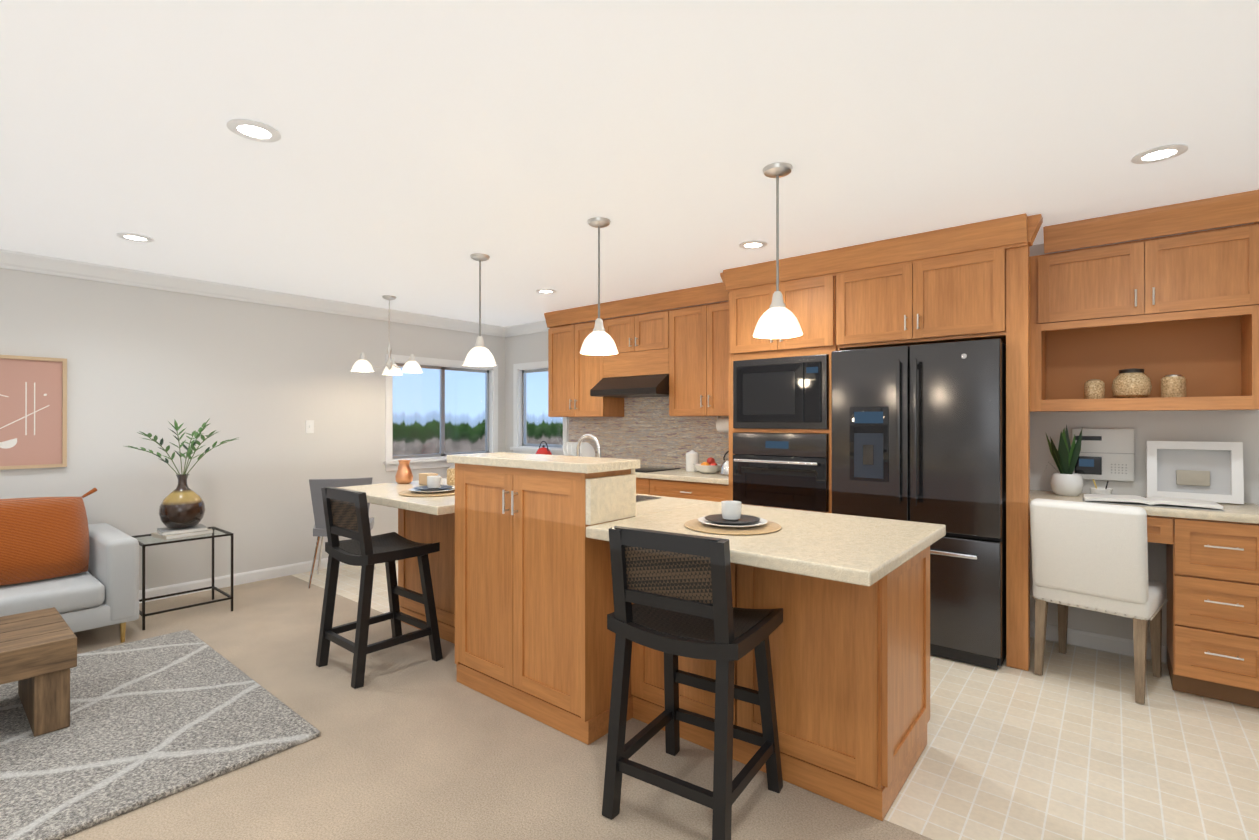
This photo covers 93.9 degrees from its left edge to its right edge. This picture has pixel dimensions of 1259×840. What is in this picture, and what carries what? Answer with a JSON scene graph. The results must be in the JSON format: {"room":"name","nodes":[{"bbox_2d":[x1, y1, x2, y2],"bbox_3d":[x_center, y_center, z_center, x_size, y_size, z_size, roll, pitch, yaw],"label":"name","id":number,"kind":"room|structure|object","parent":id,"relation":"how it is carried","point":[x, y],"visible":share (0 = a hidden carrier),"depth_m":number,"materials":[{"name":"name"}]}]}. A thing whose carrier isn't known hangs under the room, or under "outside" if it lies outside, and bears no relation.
{"room":"open-plan kitchen","nodes":[
{"label":"open-plan kitchen","id":0,"kind":"room"},
{"bbox_2d":[0,268,504,589],"bbox_3d":[-3.705,0.131,4.336,0.120,2.440,7.120,0,0,40],"label":"wall","id":1,"kind":"structure","parent":0,"point":[263,382],"depth_m":4.70,"materials":[{"name":"white paint"}]},
{"bbox_2d":[0,355,66,469],"bbox_3d":[-4.146,-0.050,3.679,0.033,0.740,0.905,0,0,40],"label":"framed artwork","id":2,"kind":"object","parent":1,"relation":"attached to","point":[33,412],"visible":0.98,"depth_m":3.90,"materials":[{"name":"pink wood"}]},
{"bbox_2d":[139,558,346,602],"bbox_3d":[-3.691,1.305,4.244,0.014,0.092,7.000,0,0,40],"label":"baseboard","id":3,"kind":"structure","parent":1,"relation":"attached to","point":[302,567],"depth_m":4.82,"materials":[{"name":"white wood"}]},
{"bbox_2d":[0,249,503,336],"bbox_3d":[-3.662,-1.036,4.225,0.090,0.104,7.000,0,0,40],"label":"crown molding","id":4,"kind":"structure","parent":1,"relation":"attached to","point":[23,261],"depth_m":4.66,"materials":[{"name":"white"}]},
{"bbox_2d":[306,420,313,432],"bbox_3d":[-2.857,0.060,5.257,0.015,0.115,0.070,0,0,40],"label":"switch plate","id":5,"kind":"object","parent":1,"relation":"attached to","point":[309,426],"visible":1,"depth_m":5.25,"materials":[{"name":"white plastic"}]},
{"bbox_2d":[383,354,497,470],"bbox_3d":[-2.005,-0.073,6.356,0.168,1.157,1.404,0,0,40],"label":"window","id":6,"kind":"structure","parent":1,"relation":"in","point":[419,461],"depth_m":6.35,"materials":[{"name":"white"}]},
{"bbox_2d":[59,575,932,839],"bbox_3d":[-1.899,1.370,1.165,6.940,0.050,4.770,0,0,40],"label":"floor carpet","id":7,"kind":"object","parent":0,"point":[413,741],"visible":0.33,"depth_m":2.26,"materials":[{"name":"beige carpet"}]},
{"bbox_2d":[0,523,138,641],"bbox_3d":[-4.059,0.948,2.986,0.930,0.798,2.290,0,0,40],"label":"sofa","id":8,"kind":"object","parent":7,"relation":"on","point":[103,591],"visible":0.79,"depth_m":3.48,"materials":[{"name":"fabric"}]},
{"bbox_2d":[0,488,96,585],"bbox_3d":[-3.612,0.681,3.442,0.334,0.520,0.784,0,0,40],"label":"pillow","id":9,"kind":"object","parent":8,"relation":"on","point":[42,538],"visible":1,"depth_m":3.47,"materials":[{"name":"orange fabric"}]},
{"bbox_2d":[0,630,319,839],"bbox_3d":[-2.716,1.335,2.319,1.930,0.024,2.070,0,0,40],"label":"rug","id":10,"kind":"object","parent":7,"relation":"on","point":[154,719],"visible":1,"depth_m":2.47,"materials":[{"name":"grey carpet"}]},
{"bbox_2d":[0,607,76,736],"bbox_3d":[-3.035,1.129,2.255,0.640,0.386,1.265,0,0,40],"label":"coffee table","id":11,"kind":"object","parent":10,"relation":"on","point":[38,654],"visible":1,"depth_m":2.50,"materials":[{"name":"brown wood"}]},
{"bbox_2d":[132,526,233,630],"bbox_3d":[-3.124,1.075,4.095,0.433,0.548,0.503,0,0,40],"label":"side table","id":12,"kind":"object","parent":7,"relation":"on","point":[144,599],"visible":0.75,"depth_m":4.08,"materials":[{"name":"black metal"}]},
{"bbox_2d":[151,524,212,539],"bbox_3d":[-3.113,0.775,4.094,0.241,0.050,0.292,0,0,35],"label":"books","id":13,"kind":"object","parent":12,"relation":"on","point":[165,533],"visible":0.94,"depth_m":4.03,"materials":[{"name":"beige paper"}]},
{"bbox_2d":[125,419,238,528],"bbox_3d":[-3.133,0.365,4.140,0.576,0.768,0.639,0,0,40],"label":"vase","id":14,"kind":"object","parent":13,"relation":"on","point":[182,506],"visible":1,"depth_m":4.04,"materials":[{"name":"ceramic"}]},
{"bbox_2d":[316,487,442,688],"bbox_3d":[-1.391,0.860,3.273,0.490,0.981,0.494,0,0,40],"label":"stool","id":15,"kind":"object","parent":7,"relation":"on","point":[346,514],"visible":1,"depth_m":3.22,"materials":[{"name":"black wood"}]},
{"bbox_2d":[602,526,782,839],"bbox_3d":[0.230,0.858,2.078,0.490,0.981,0.494,0,0,34],"label":"stool","id":16,"kind":"object","parent":7,"relation":"on","point":[675,589],"visible":1,"depth_m":1.97,"materials":[{"name":"black wood"}]},
{"bbox_2d":[0,0,1258,326],"bbox_3d":[-1.113,-1.143,2.122,6.940,0.100,7.240,0,0,40],"label":"ceiling","id":17,"kind":"structure","parent":0,"point":[416,156],"depth_m":2.23,"materials":[{"name":"white paint"}]},
{"bbox_2d":[116,233,153,241],"bbox_3d":[-2.943,-1.085,3.502,0.175,0.009,0.175,0,0,1],"label":"recessed light","id":18,"kind":"object","parent":17,"relation":"in","point":[128,236],"depth_m":3.50,"materials":[{"name":"white"}]},
{"bbox_2d":[226,119,280,142],"bbox_3d":[-1.413,-1.087,2.214,0.175,0.009,0.175,0,0,34],"label":"recessed light","id":19,"kind":"object","parent":17,"relation":"in","point":[253,130],"depth_m":2.21,"materials":[{"name":"white"}]},
{"bbox_2d":[351,295,422,375],"bbox_3d":[-2.139,-0.751,5.135,0.571,0.671,0.535,0,0,40],"label":"pendant chandelier","id":20,"kind":"object","parent":17,"relation":"hanging from","point":[364,364],"visible":1,"depth_m":5.12,"materials":[{"name":"silver metal"}]},
{"bbox_2d":[464,253,495,365],"bbox_3d":[-0.992,-0.727,3.901,0.212,0.724,0.212,0,0,40],"label":"pendant light","id":21,"kind":"object","parent":17,"relation":"hanging from","point":[479,354],"visible":1,"depth_m":3.86,"materials":[{"name":"silver metal"}]},
{"bbox_2d":[536,289,556,293],"bbox_3d":[-0.702,-1.082,4.946,0.175,0.009,0.175,0,0,31],"label":"recessed light","id":22,"kind":"object","parent":17,"relation":"in","point":[545,291],"depth_m":4.94,"materials":[{"name":"white"}]},
{"bbox_2d":[580,217,617,354],"bbox_3d":[-0.167,-0.728,3.220,0.212,0.724,0.212,0,0,40],"label":"pendant light","id":23,"kind":"object","parent":17,"relation":"hanging from","point":[598,340],"visible":1,"depth_m":3.18,"materials":[{"name":"silver metal"}]},
{"bbox_2d":[739,240,766,248],"bbox_3d":[0.766,-1.085,3.644,0.175,0.009,0.175,0,0,34],"label":"recessed light","id":24,"kind":"object","parent":17,"relation":"in","point":[752,244],"depth_m":3.64,"materials":[{"name":"white"}]},
{"bbox_2d":[753,162,802,338],"bbox_3d":[0.643,-0.730,2.552,0.212,0.724,0.212,0,0,40],"label":"pendant light","id":25,"kind":"object","parent":17,"relation":"hanging from","point":[778,319],"visible":1,"depth_m":2.52,"materials":[{"name":"silver metal"}]},
{"bbox_2d":[1131,144,1188,163],"bbox_3d":[2.170,-1.087,2.408,0.175,0.009,0.175,0,0,1],"label":"recessed light","id":26,"kind":"object","parent":17,"relation":"in","point":[1161,153],"depth_m":2.40,"materials":[{"name":"white"}]},
{"bbox_2d":[292,560,1258,839],"bbox_3d":[0.405,1.377,3.957,6.940,0.048,2.470,0,0,40],"label":"floor","id":27,"kind":"structure","parent":0,"point":[1076,742],"depth_m":2.36,"materials":[{"name":"beige tile"}]},
{"bbox_2d":[308,477,375,587],"bbox_3d":[-2.434,0.917,5.006,0.478,0.872,0.511,0,0,-20],"label":"dining chair","id":28,"kind":"object","parent":27,"relation":"on","point":[319,527],"visible":0.46,"depth_m":4.78,"materials":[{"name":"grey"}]},
{"bbox_2d":[336,434,945,820],"bbox_3d":[-0.314,0.713,3.086,3.340,1.268,1.050,0,0,40],"label":"kitchen island","id":29,"kind":"object","parent":27,"relation":"on","point":[520,569],"visible":0.9,"depth_m":2.45,"materials":[{"name":"brown wood"}]},
{"bbox_2d":[395,460,412,483],"bbox_3d":[-1.555,0.355,4.039,0.141,0.158,0.115,0,0,40],"label":"copper pitcher","id":30,"kind":"object","parent":29,"relation":"on","point":[404,474],"visible":1,"depth_m":4.00,"materials":[{"name":"brown metal"}]},
{"bbox_2d":[398,476,454,496],"bbox_3d":[-1.167,0.385,3.499,0.390,0.097,0.390,0,0,40],"label":"place setting","id":31,"kind":"object","parent":29,"relation":"on","point":[434,487],"visible":0.96,"depth_m":3.45,"materials":[{"name":"white ceramic"}]},
{"bbox_2d":[419,473,437,484],"bbox_3d":[-1.358,0.398,3.967,0.110,0.074,0.080,0,0,40],"label":"box","id":32,"kind":"object","parent":29,"relation":"on","point":[422,478],"visible":0.62,"depth_m":3.94,"materials":[{"name":"beige wood"}]},
{"bbox_2d":[447,466,454,484],"bbox_3d":[-1.191,0.375,3.973,0.084,0.120,0.084,0,0,40],"label":"jar","id":33,"kind":"object","parent":29,"relation":"on","point":[450,475],"visible":0.6,"depth_m":3.93,"materials":[{"name":"beige glass"}]},
{"bbox_2d":[684,501,781,534],"bbox_3d":[0.417,0.383,2.386,0.390,0.097,0.390,0,0,40],"label":"place setting","id":34,"kind":"object","parent":29,"relation":"on","point":[731,519],"visible":1,"depth_m":2.34,"materials":[{"name":"white ceramic"}]},
{"bbox_2d":[636,478,655,495],"bbox_3d":[0.213,0.915,5.168,0.481,0.875,0.602,0,0,40],"label":"base cabinet","id":35,"kind":"object","parent":27,"relation":"on","point":[647,486],"depth_m":4.84,"materials":[{"name":"brown wood"}]},
{"bbox_2d":[656,478,727,501],"bbox_3d":[0.622,0.915,4.830,0.816,0.875,0.602,0,0,40],"label":"base cabinet","id":36,"kind":"object","parent":27,"relation":"on","point":[705,491],"depth_m":4.55,"materials":[{"name":"brown wood"}]},
{"bbox_2d":[635,466,727,485],"bbox_3d":[-0.361,0.459,5.623,3.340,0.040,0.632,0,0,40],"label":"countertop","id":37,"kind":"structure","parent":36,"relation":"on","point":[681,475],"depth_m":4.65,"materials":[{"name":"beige stone"}]},
{"bbox_2d":[535,441,551,454],"bbox_3d":[-0.889,0.327,6.083,0.184,0.224,0.184,0,0,40],"label":"kettle","id":38,"kind":"object","parent":37,"relation":"on","point":[543,449],"visible":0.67,"depth_m":6.04,"materials":[{"name":"red metal"}]},
{"bbox_2d":[562,442,594,456],"bbox_3d":[-0.500,0.327,5.723,0.338,0.223,0.260,0,0,40],"label":"dish rack","id":39,"kind":"object","parent":37,"relation":"on","point":[586,449],"visible":0.46,"depth_m":5.68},
{"bbox_2d":[635,462,679,473],"bbox_3d":[0.041,0.418,5.270,0.670,0.040,0.490,0,0,40],"label":"cooktop","id":40,"kind":"object","parent":37,"relation":"in","point":[645,467],"depth_m":5.35,"materials":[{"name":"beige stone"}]},
{"bbox_2d":[686,450,698,471],"bbox_3d":[0.535,0.344,5.012,0.110,0.185,0.110,0,0,40],"label":"canister","id":41,"kind":"object","parent":37,"relation":"on","point":[692,457],"visible":0.96,"depth_m":4.96,"materials":[{"name":"white ceramic"}]},
{"bbox_2d":[693,457,721,473],"bbox_3d":[0.646,0.371,4.816,0.250,0.130,0.250,0,0,40],"label":"fruit bowl","id":42,"kind":"object","parent":37,"relation":"on","point":[709,466],"visible":0.98,"depth_m":4.75,"materials":[{"name":"white ceramic"}]},
{"bbox_2d":[720,451,728,475],"bbox_3d":[0.807,0.339,4.645,0.183,0.194,0.156,0,0,40],"label":"kettle","id":43,"kind":"object","parent":37,"relation":"on","point":[724,470],"visible":0.31,"depth_m":4.61,"materials":[{"name":"silver metal"}]},
{"bbox_2d":[728,430,827,512],"bbox_3d":[1.205,0.347,4.276,0.690,0.508,0.602,0,0,40],"label":"base cabinet","id":44,"kind":"object","parent":27,"relation":"on","point":[786,469],"depth_m":4.03,"materials":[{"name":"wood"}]},
{"bbox_2d":[733,432,828,511],"bbox_3d":[1.188,0.347,4.255,0.690,0.508,0.656,0,0,40],"label":"oven","id":45,"kind":"object","parent":44,"relation":"in","point":[786,470],"depth_m":4.02,"materials":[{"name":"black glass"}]},
{"bbox_2d":[828,338,1027,669],"bbox_3d":[1.865,0.463,3.687,0.938,1.775,0.730,0,0,40],"label":"tall cabinet","id":46,"kind":"object","parent":27,"relation":"on","point":[914,378],"depth_m":3.28,"materials":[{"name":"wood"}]},
{"bbox_2d":[831,338,1005,669],"bbox_3d":[1.837,0.455,3.675,0.910,1.780,0.785,0,0,40],"label":"refrigerator","id":47,"kind":"object","parent":46,"relation":"in","point":[919,431],"depth_m":3.30,"materials":[{"name":"black metal"}]},
{"bbox_2d":[1030,498,1167,703],"bbox_3d":[2.459,0.881,3.093,0.564,0.935,0.494,0,0,-40],"label":"desk chair","id":48,"kind":"object","parent":27,"relation":"on","point":[1090,556],"visible":1,"depth_m":2.92,"materials":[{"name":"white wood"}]},
{"bbox_2d":[1164,518,1258,707],"bbox_3d":[2.954,0.911,2.961,0.340,0.875,0.517,0,0,40],"label":"base cabinet","id":49,"kind":"object","parent":27,"relation":"on","point":[1212,568],"depth_m":2.79,"materials":[{"name":"brown wood"}]},
{"bbox_2d":[1016,490,1258,525],"bbox_3d":[2.692,0.454,3.165,1.001,0.040,0.537,0,0,40],"label":"countertop","id":50,"kind":"structure","parent":49,"relation":"on","point":[1246,512],"depth_m":2.87,"materials":[{"name":"beige stone"}]},
{"bbox_2d":[1041,425,1083,495],"bbox_3d":[2.500,0.229,3.400,0.203,0.408,0.192,0,0,40],"label":"plant","id":51,"kind":"object","parent":50,"relation":"on","point":[1066,481],"visible":1,"depth_m":3.35,"materials":[{"name":"green plant"}]},
{"bbox_2d":[1090,479,1112,493],"bbox_3d":[2.639,0.383,3.288,0.100,0.100,0.100,0,0,40],"label":"bowl","id":52,"kind":"object","parent":50,"relation":"on","point":[1098,490],"visible":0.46,"depth_m":3.27,"materials":[{"name":"white ceramic"}]},
{"bbox_2d":[1082,494,1224,510],"bbox_3d":[2.665,0.417,3.021,0.530,0.032,0.210,0,0,37],"label":"open book","id":53,"kind":"object","parent":50,"relation":"on","point":[1164,502],"visible":0.98,"depth_m":2.97,"materials":[{"name":"white paper"}]},
{"bbox_2d":[1146,441,1243,503],"bbox_3d":[3.007,0.274,3.137,0.370,0.318,0.083,0,0,40],"label":"frame","id":54,"kind":"object","parent":50,"relation":"on","point":[1210,471],"visible":0.98,"depth_m":3.13,"materials":[{"name":"white painted wood"},{"name":"glass"},{"name":"paper"}]},
{"bbox_2d":[505,223,1258,661],"bbox_3d":[1.153,0.132,4.865,6.700,2.440,0.120,0,0,40],"label":"wall","id":55,"kind":"structure","parent":0,"point":[1195,425],"depth_m":3.40,"materials":[{"name":"white paint"}]},
{"bbox_2d":[504,320,549,336],"bbox_3d":[-1.055,-1.032,6.553,0.970,0.104,0.090,0,0,40],"label":"crown molding","id":56,"kind":"structure","parent":55,"relation":"attached to","point":[538,326],"depth_m":6.63,"materials":[{"name":"white paint"}]},
{"bbox_2d":[510,361,567,454],"bbox_3d":[-0.977,-0.118,6.590,0.924,1.067,0.168,0,0,40],"label":"window","id":57,"kind":"structure","parent":55,"relation":"in","point":[520,371],"depth_m":6.80,"materials":[{"name":"white"}]},
{"bbox_2d":[547,318,627,417],"bbox_3d":[-0.435,-0.488,5.883,0.757,0.915,0.327,0,0,40],"label":"upper cabinet","id":58,"kind":"object","parent":55,"relation":"attached to","point":[567,367],"depth_m":5.78,"materials":[{"name":"brown wood"}]},
{"bbox_2d":[590,374,668,397],"bbox_3d":[0.091,-0.304,5.332,0.750,0.175,0.507,0,0,40],"label":"range hood","id":59,"kind":"object","parent":58,"relation":"attached to","point":[614,385],"depth_m":5.18,"materials":[{"name":"grey metal"}]},
{"bbox_2d":[569,396,728,470],"bbox_3d":[0.243,0.021,5.522,2.280,0.835,0.019,0,0,40],"label":"backsplash","id":60,"kind":"structure","parent":55,"relation":"attached to","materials":[{"name":"tile"}]},
{"bbox_2d":[668,298,727,417],"bbox_3d":[0.732,-0.490,4.920,0.757,0.915,0.327,0,0,40],"label":"upper cabinet","id":61,"kind":"object","parent":55,"relation":"attached to","point":[697,335],"depth_m":4.85,"materials":[{"name":"brown wood"}]},
{"bbox_2d":[716,416,728,431],"bbox_3d":[0.860,0.035,4.809,0.310,0.134,0.120,0,0,40],"label":"paper towel","id":62,"kind":"object","parent":61,"relation":"hanging from","point":[722,424],"depth_m":4.83,"materials":[{"name":"white paper"}]},
{"bbox_2d":[728,342,827,429],"bbox_3d":[1.189,-0.209,4.258,0.690,0.540,0.571,0,0,40],"label":"upper cabinet","id":63,"kind":"object","parent":55,"relation":"attached to","point":[781,387],"depth_m":4.03,"materials":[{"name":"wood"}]},
{"bbox_2d":[733,354,828,428],"bbox_3d":[1.189,-0.184,4.258,0.690,0.490,0.572,0,0,40],"label":"microwave","id":64,"kind":"object","parent":63,"relation":"in","point":[779,391],"depth_m":4.02,"materials":[{"name":"black plastic"}]},
{"bbox_2d":[728,270,835,349],"bbox_3d":[1.231,-0.704,4.302,0.760,0.510,0.647,0,0,40],"label":"upper cabinet","id":65,"kind":"object","parent":55,"relation":"attached to","point":[811,298],"depth_m":3.99,"materials":[{"name":"brown wood"}]},
{"bbox_2d":[836,242,1023,349],"bbox_3d":[1.899,-0.712,3.750,0.928,0.495,0.647,0,0,40],"label":"upper cabinet","id":66,"kind":"object","parent":55,"relation":"attached to","point":[969,291],"depth_m":3.45,"materials":[{"name":"brown wood"}]},
{"bbox_2d":[1030,621,1165,662],"bbox_3d":[2.730,1.304,3.475,0.650,0.092,0.014,0,0,40],"label":"baseboard","id":67,"kind":"structure","parent":55,"relation":"attached to","point":[1107,643],"depth_m":3.45,"materials":[{"name":"white wood"}]},
{"bbox_2d":[1072,428,1133,480],"bbox_3d":[2.761,0.200,3.433,0.285,0.300,0.042,0,0,40],"label":"intercom","id":68,"kind":"object","parent":55,"relation":"attached to","point":[1106,454],"visible":0.96,"depth_m":3.41,"materials":[{"name":"white plastic"}]},
{"bbox_2d":[1016,218,1258,333],"bbox_3d":[2.759,-0.751,3.248,1.001,0.400,0.327,0,0,40],"label":"upper cabinet","id":69,"kind":"object","parent":55,"relation":"attached to","point":[1208,275],"depth_m":3.09,"materials":[{"name":"brown wood"}]},
{"bbox_2d":[1084,379,1104,398],"bbox_3d":[2.641,-0.174,3.340,0.089,0.115,0.089,0,0,31],"label":"jar","id":70,"kind":"object","parent":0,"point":[1093,388],"depth_m":3.31,"materials":[{"name":"beige glass"}]},
{"bbox_2d":[1112,368,1151,397],"bbox_3d":[2.765,-0.199,3.238,0.168,0.165,0.168,0,0,31],"label":"jar","id":71,"kind":"object","parent":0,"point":[1132,383],"depth_m":3.19,"materials":[{"name":"beige glass"}]},
{"bbox_2d":[1161,374,1185,397],"bbox_3d":[2.896,-0.179,3.130,0.099,0.125,0.099,0,0,31],"label":"jar","id":72,"kind":"object","parent":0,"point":[1173,385],"depth_m":3.10,"materials":[{"name":"beige glass"}]},
{"label":"outside","id":73,"kind":"structure","parent":0,"visible":0},
{"bbox_2d":[393,366,562,455],"bbox_3d":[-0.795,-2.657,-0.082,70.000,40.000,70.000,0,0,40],"label":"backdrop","id":74,"kind":"structure","parent":73,"point":[433,420],"depth_m":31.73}
]}

